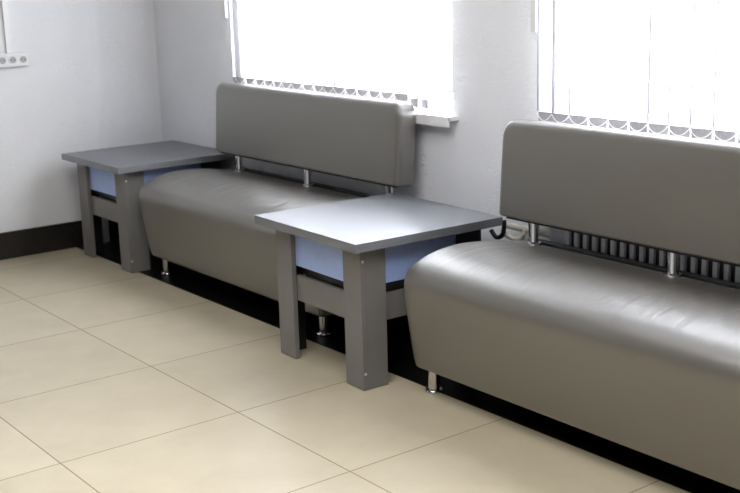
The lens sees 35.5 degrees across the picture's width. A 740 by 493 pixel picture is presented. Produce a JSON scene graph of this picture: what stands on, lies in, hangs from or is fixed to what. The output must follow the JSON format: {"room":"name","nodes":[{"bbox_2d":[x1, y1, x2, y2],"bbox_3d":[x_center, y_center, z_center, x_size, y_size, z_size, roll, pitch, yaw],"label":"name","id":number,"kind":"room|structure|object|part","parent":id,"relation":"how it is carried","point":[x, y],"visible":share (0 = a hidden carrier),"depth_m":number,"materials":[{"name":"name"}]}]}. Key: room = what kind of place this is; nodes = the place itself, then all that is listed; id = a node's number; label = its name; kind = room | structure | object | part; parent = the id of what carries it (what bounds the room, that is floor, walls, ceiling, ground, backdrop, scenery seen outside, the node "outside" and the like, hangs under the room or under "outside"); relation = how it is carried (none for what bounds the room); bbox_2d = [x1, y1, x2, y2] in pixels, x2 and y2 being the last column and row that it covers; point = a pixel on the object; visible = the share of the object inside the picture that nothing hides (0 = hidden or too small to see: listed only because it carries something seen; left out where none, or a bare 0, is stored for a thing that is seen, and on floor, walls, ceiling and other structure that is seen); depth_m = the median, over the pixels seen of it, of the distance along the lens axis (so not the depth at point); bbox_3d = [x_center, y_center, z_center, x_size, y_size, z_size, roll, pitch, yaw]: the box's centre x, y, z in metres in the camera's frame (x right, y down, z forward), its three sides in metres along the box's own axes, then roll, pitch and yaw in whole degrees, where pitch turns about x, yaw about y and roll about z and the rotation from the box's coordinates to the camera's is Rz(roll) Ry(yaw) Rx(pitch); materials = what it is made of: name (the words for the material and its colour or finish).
{"room":"waiting room","nodes":[
{"label":"waiting room","id":0,"kind":"room"},
{"bbox_2d":[0,0,162,241],"bbox_3d":[-3.218,-1.036,4.684,5.649,2.750,0.264,-12,17,-36],"label":"wall","id":1,"kind":"structure","parent":0,"point":[89,81],"depth_m":5.92,"materials":[{"name":"paint"}]},
{"bbox_2d":[1,0,11,53],"bbox_3d":[-1.797,-1.766,5.491,0.028,1.678,0.016,-12,17,-36],"label":"cable trunking","id":2,"kind":"object","parent":1,"relation":"attached to","point":[4,4],"visible":1,"depth_m":5.65,"materials":[{"name":"white plastic"}]},
{"bbox_2d":[0,52,27,67],"bbox_3d":[-1.791,-0.912,5.668,0.225,0.064,0.034,-12,17,-36],"label":"strip","id":3,"kind":"object","parent":1,"relation":"attached to","point":[10,59],"visible":1,"depth_m":5.68,"materials":[{"name":"white plastic"}]},
{"bbox_2d":[0,56,6,64],"bbox_3d":[-1.796,-0.907,5.646,0.043,0.043,0.004,-12,17,-36],"label":"socket","id":4,"kind":"object","parent":3,"relation":"attached to","point":[3,59],"depth_m":5.65,"materials":[{"name":"white plastic"}]},
{"bbox_2d":[9,56,16,64],"bbox_3d":[-1.754,-0.915,5.677,0.043,0.043,0.004,-12,17,-36],"label":"socket","id":5,"kind":"object","parent":3,"relation":"attached to","point":[12,59],"depth_m":5.68,"materials":[{"name":"white plastic"}]},
{"bbox_2d":[19,55,27,63],"bbox_3d":[-1.712,-0.924,5.708,0.043,0.043,0.004,-12,17,-36],"label":"socket","id":6,"kind":"object","parent":3,"relation":"attached to","point":[23,59],"depth_m":5.71,"materials":[{"name":"white plastic"}]},
{"bbox_2d":[0,220,119,259],"bbox_3d":[-3.226,0.280,4.801,5.349,0.137,0.010,-12,17,-36],"label":"baseboard","id":7,"kind":"structure","parent":1,"relation":"attached to","point":[36,240],"depth_m":5.95,"materials":[{"name":"plastic"}]},
{"bbox_2d":[153,0,549,241],"bbox_3d":[0.915,-0.914,3.687,0.260,2.750,6.409,-12,17,-36],"label":"wall","id":8,"kind":"structure","parent":0,"point":[494,47],"depth_m":4.41,"materials":[{"name":"paint"}]},
{"bbox_2d":[228,0,428,108],"bbox_3d":[-0.204,-1.363,4.777,0.040,1.488,1.572,-12,17,-36],"label":"vertical blind","id":9,"kind":"object","parent":8,"relation":"attached to","point":[345,47],"visible":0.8,"depth_m":4.84,"materials":[{"name":"white fabric"}]},
{"bbox_2d":[220,0,227,17],"bbox_3d":[-0.706,-1.625,5.386,0.016,1.100,0.053,-12,17,-36],"label":"weight","id":10,"kind":"object","parent":9,"relation":"hanging from","point":[223,3],"visible":1,"depth_m":5.50,"materials":[{"name":"white plastic"}]},
{"bbox_2d":[369,0,458,127],"bbox_3d":[-0.103,-1.284,4.854,0.268,1.413,1.572,-12,17,-36],"label":"window","id":11,"kind":"structure","parent":8,"relation":"in","point":[440,116],"depth_m":4.57,"materials":[{"name":"white plastic"}]},
{"bbox_3d":[-0.022,-1.320,4.911,0.060,1.373,1.502,-12,17,-36],"label":"frame","id":12,"kind":"part","parent":11,"relation":"part of","materials":[{"name":"white plastic"}]},
{"bbox_3d":[0.201,-1.259,4.627,0.006,1.273,0.671,-12,17,-36],"label":"pane","id":13,"kind":"part","parent":11,"relation":"part of","materials":[{"name":"clear glass"}]},
{"bbox_3d":[-0.108,-0.611,4.995,0.208,0.040,1.572,-12,17,-36],"label":"sill","id":14,"kind":"part","parent":11,"relation":"part of","materials":[{"name":"white plastic"}]},
{"bbox_2d":[489,220,739,282],"bbox_3d":[0.927,0.198,3.615,0.095,0.620,1.554,-12,17,-36],"label":"radiator","id":15,"kind":"object","parent":8,"relation":"attached to","point":[727,272],"visible":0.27,"depth_m":3.65,"materials":[{"name":"metal"}]},
{"bbox_3d":[0.458,-0.062,4.141,0.017,0.077,0.081,-12,17,-36],"label":"valve handle","id":16,"kind":"part","parent":15,"relation":"part of","materials":[{"name":"black plastic"}]},
{"bbox_3d":[0.666,0.063,3.952,0.065,0.500,0.082,-12,17,-36],"label":"plate","id":17,"kind":"part","parent":15,"relation":"part of","materials":[{"name":"metal"}]},
{"bbox_2d":[537,0,739,142],"bbox_3d":[1.015,-1.032,3.241,0.040,1.489,1.495,-12,17,-36],"label":"vertical blind","id":18,"kind":"object","parent":8,"relation":"attached to","point":[672,66],"visible":0.93,"depth_m":3.59,"materials":[{"name":"white fabric"}]},
{"bbox_2d":[530,0,537,31],"bbox_3d":[0.548,-1.266,3.810,0.016,1.100,0.037,-12,17,-36],"label":"weight","id":19,"kind":"object","parent":18,"relation":"hanging from","point":[534,3],"visible":1,"depth_m":3.92,"materials":[{"name":"white plastic"}]},
{"bbox_3d":[0.738,-0.402,3.762,0.007,0.026,0.086,-12,17,-36],"label":"bead chain","id":20,"kind":"part","parent":18,"relation":"part of","materials":[{"name":"white plastic"}]},
{"bbox_3d":[0.887,-0.362,3.576,0.008,0.026,0.082,-12,17,-36],"label":"bead chain","id":21,"kind":"part","parent":18,"relation":"part of","materials":[{"name":"white plastic"}]},
{"bbox_3d":[0.937,-0.349,3.514,0.008,0.026,0.082,-12,17,-36],"label":"bead chain","id":22,"kind":"part","parent":18,"relation":"part of","materials":[{"name":"white plastic"}]},
{"bbox_3d":[0.987,-0.336,3.453,0.008,0.026,0.084,-12,17,-36],"label":"bead chain","id":23,"kind":"part","parent":18,"relation":"part of","materials":[{"name":"white plastic"}]},
{"bbox_3d":[1.038,-0.322,3.389,0.008,0.026,0.086,-12,17,-36],"label":"bead chain","id":24,"kind":"part","parent":18,"relation":"part of","materials":[{"name":"white plastic"}]},
{"bbox_2d":[608,118,737,142],"bbox_3d":[1.118,-0.953,3.314,0.268,1.413,1.525,-12,17,-36],"label":"window","id":25,"kind":"structure","parent":8,"relation":"in","point":[608,118],"depth_m":3.64,"materials":[{"name":"white plastic"}]},
{"bbox_2d":[0,240,739,492],"bbox_3d":[-1.221,0.881,2.542,5.649,0.100,6.659,-12,17,-36],"label":"floor","id":26,"kind":"structure","parent":0,"point":[113,379],"depth_m":3.69,"materials":[{"name":"tile"}]},
{"bbox_2d":[61,140,234,272],"bbox_3d":[-1.097,-0.211,5.790,0.629,0.519,0.632,-12,17,-36],"label":"side table","id":27,"kind":"object","parent":26,"relation":"on","point":[110,180],"visible":0.73,"depth_m":5.59,"materials":[{"name":"grey laminate"}]},
{"bbox_3d":[-1.393,-0.198,5.833,0.101,0.488,0.101,-12,17,-36],"label":"leg","id":28,"kind":"part","parent":27,"relation":"part of","materials":[{"name":"grey laminate"}]},
{"bbox_3d":[-1.285,-0.328,5.615,0.012,0.140,0.484,-12,17,-36],"label":"blue panel","id":29,"kind":"part","parent":27,"relation":"part of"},
{"bbox_2d":[91,189,115,199],"bbox_3d":[-1.099,-0.283,5.773,0.439,0.028,0.484,-12,17,-36],"label":"shelf","id":30,"kind":"object","parent":27,"relation":"attached to","point":[107,193],"depth_m":5.68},
{"bbox_3d":[-1.282,-0.181,5.649,0.016,0.094,0.323,-12,17,-36],"label":"rail","id":31,"kind":"part","parent":27,"relation":"part of","materials":[{"name":"grey laminate"}]},
{"bbox_3d":[-1.131,-0.127,5.505,0.101,0.488,0.101,-12,17,-36],"label":"leg","id":32,"kind":"part","parent":27,"relation":"part of","materials":[{"name":"grey laminate"}]},
{"bbox_3d":[-0.956,-0.326,5.572,0.453,0.140,0.012,-12,17,-36],"label":"blue panel","id":33,"kind":"part","parent":27,"relation":"part of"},
{"bbox_3d":[-0.800,-0.195,5.754,0.101,0.488,0.101,-12,17,-36],"label":"leg","id":34,"kind":"part","parent":27,"relation":"part of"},
{"bbox_2d":[139,83,415,336],"bbox_3d":[-0.437,-0.210,4.942,0.534,0.875,1.406,-12,17,-36],"label":"sofa","id":35,"kind":"object","parent":26,"relation":"on","point":[202,220],"visible":0.77,"depth_m":4.87,"materials":[{"name":"grey leather"}]},
{"bbox_3d":[-0.960,0.078,5.460,0.039,0.096,0.039,-12,17,-36],"label":"leg","id":36,"kind":"part","parent":35,"relation":"part of","materials":[{"name":"silver metal"}]},
{"bbox_3d":[-0.624,-0.406,5.494,0.039,0.092,0.039,-12,17,-36],"label":"backrest post","id":37,"kind":"part","parent":35,"relation":"part of","materials":[{"name":"silver metal"}]},
{"bbox_3d":[-0.436,-0.067,4.980,0.534,0.395,1.380,-12,17,-36],"label":"seat","id":38,"kind":"part","parent":35,"relation":"part of","materials":[{"name":"grey leather"}]},
{"bbox_3d":[-0.274,-0.311,5.052,0.039,0.092,0.039,-12,17,-36],"label":"backrest post","id":39,"kind":"part","parent":35,"relation":"part of","materials":[{"name":"silver metal"}]},
{"bbox_3d":[-0.233,-0.263,5.076,0.028,0.026,1.280,-12,17,-36],"label":"mounting rail","id":40,"kind":"part","parent":35,"relation":"part of","materials":[{"name":"black plastic"}]},
{"bbox_3d":[-0.282,-0.348,5.022,0.066,0.010,1.325,-12,17,-36],"label":"backrest","id":41,"kind":"part","parent":35,"relation":"part of","materials":[{"name":"grey leather"}]},
{"bbox_3d":[-0.281,-0.506,4.989,0.091,0.326,1.386,-7,14,-37],"label":"backrest","id":42,"kind":"part","parent":35,"relation":"part of","materials":[{"name":"grey leather"}]},
{"bbox_3d":[-0.178,0.290,4.474,0.039,0.096,0.039,-12,17,-36],"label":"leg","id":43,"kind":"part","parent":35,"relation":"part of","materials":[{"name":"silver metal"}]},
{"bbox_3d":[0.077,-0.216,4.610,0.039,0.092,0.039,-12,17,-36],"label":"backrest post","id":44,"kind":"part","parent":35,"relation":"part of","materials":[{"name":"silver metal"}]},
{"bbox_2d":[254,193,502,390],"bbox_3d":[0.029,0.144,4.157,0.629,0.519,0.632,-11,16,-35],"label":"side table","id":45,"kind":"object","parent":26,"relation":"on","point":[366,246],"visible":0.91,"depth_m":3.95,"materials":[{"name":"grey laminate"}]},
{"bbox_3d":[-0.265,0.155,4.210,0.101,0.488,0.101,-11,16,-35],"label":"leg","id":46,"kind":"part","parent":45,"relation":"part of","materials":[{"name":"grey laminate"}]},
{"bbox_3d":[-0.164,0.026,3.988,0.012,0.140,0.484,-11,16,-34],"label":"blue panel","id":47,"kind":"part","parent":45,"relation":"part of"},
{"bbox_3d":[-0.110,0.096,4.342,0.318,0.094,0.016,-11,16,-35],"label":"rail","id":48,"kind":"part","parent":45,"relation":"part of","materials":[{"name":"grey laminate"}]},
{"bbox_3d":[-0.160,0.173,4.022,0.016,0.094,0.323,-11,16,-35],"label":"rail","id":49,"kind":"part","parent":45,"relation":"part of","materials":[{"name":"grey laminate"}]},
{"bbox_2d":[296,265,404,290],"bbox_3d":[0.027,0.072,4.140,0.439,0.028,0.484,-11,16,-35],"label":"shelf","id":50,"kind":"object","parent":45,"relation":"attached to","point":[395,281],"depth_m":3.95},
{"bbox_3d":[-0.015,0.228,3.873,0.101,0.488,0.101,-11,16,-35],"label":"leg","id":51,"kind":"part","parent":45,"relation":"part of","materials":[{"name":"grey laminate"}]},
{"bbox_3d":[0.168,0.177,3.968,0.318,0.094,0.016,-11,16,-35],"label":"rail","id":52,"kind":"part","parent":45,"relation":"part of","materials":[{"name":"grey laminate"}]},
{"bbox_3d":[0.075,0.090,4.447,0.101,0.488,0.101,-11,16,-35],"label":"leg","id":53,"kind":"part","parent":45,"relation":"part of","materials":[{"name":"grey wood"}]},
{"bbox_3d":[0.164,0.030,3.934,0.453,0.140,0.012,-11,16,-34],"label":"blue panel","id":54,"kind":"part","parent":45,"relation":"part of","materials":[{"name":"blue plastic"}]},
{"bbox_3d":[0.325,0.162,4.111,0.101,0.488,0.101,-11,16,-35],"label":"leg","id":55,"kind":"part","parent":45,"relation":"part of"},
{"bbox_2d":[404,119,739,489],"bbox_3d":[0.735,0.143,3.315,0.534,0.875,1.406,-12,17,-36],"label":"sofa","id":56,"kind":"object","parent":26,"relation":"on","point":[640,356],"visible":1,"depth_m":3.30,"materials":[{"name":"grey leather"}]},
{"bbox_3d":[0.212,0.431,3.833,0.039,0.096,0.039,-12,17,-36],"label":"leg","id":57,"kind":"part","parent":56,"relation":"part of","materials":[{"name":"silver metal"}]},
{"bbox_3d":[0.548,-0.053,3.867,0.039,0.092,0.039,-12,17,-36],"label":"backrest post","id":58,"kind":"part","parent":56,"relation":"part of","materials":[{"name":"silver metal"}]},
{"bbox_3d":[0.736,0.286,3.353,0.534,0.395,1.380,-12,17,-36],"label":"seat","id":59,"kind":"part","parent":56,"relation":"part of","materials":[{"name":"grey leather"}]},
{"bbox_3d":[0.891,-0.154,3.362,0.091,0.326,1.386,-7,14,-37],"label":"backrest","id":60,"kind":"part","parent":56,"relation":"part of","materials":[{"name":"grey leather"}]},
{"bbox_3d":[0.890,0.005,3.394,0.066,0.010,1.325,-12,17,-36],"label":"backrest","id":61,"kind":"part","parent":56,"relation":"part of","materials":[{"name":"black plastic"}]},
{"bbox_3d":[0.939,0.090,3.448,0.028,0.026,1.280,-12,17,-36],"label":"mounting rail","id":62,"kind":"part","parent":56,"relation":"part of","materials":[{"name":"black plastic"}]},
{"bbox_3d":[0.898,0.041,3.425,0.039,0.092,0.039,-12,17,-36],"label":"backrest post","id":63,"kind":"part","parent":56,"relation":"part of","materials":[{"name":"silver metal"}]}
]}

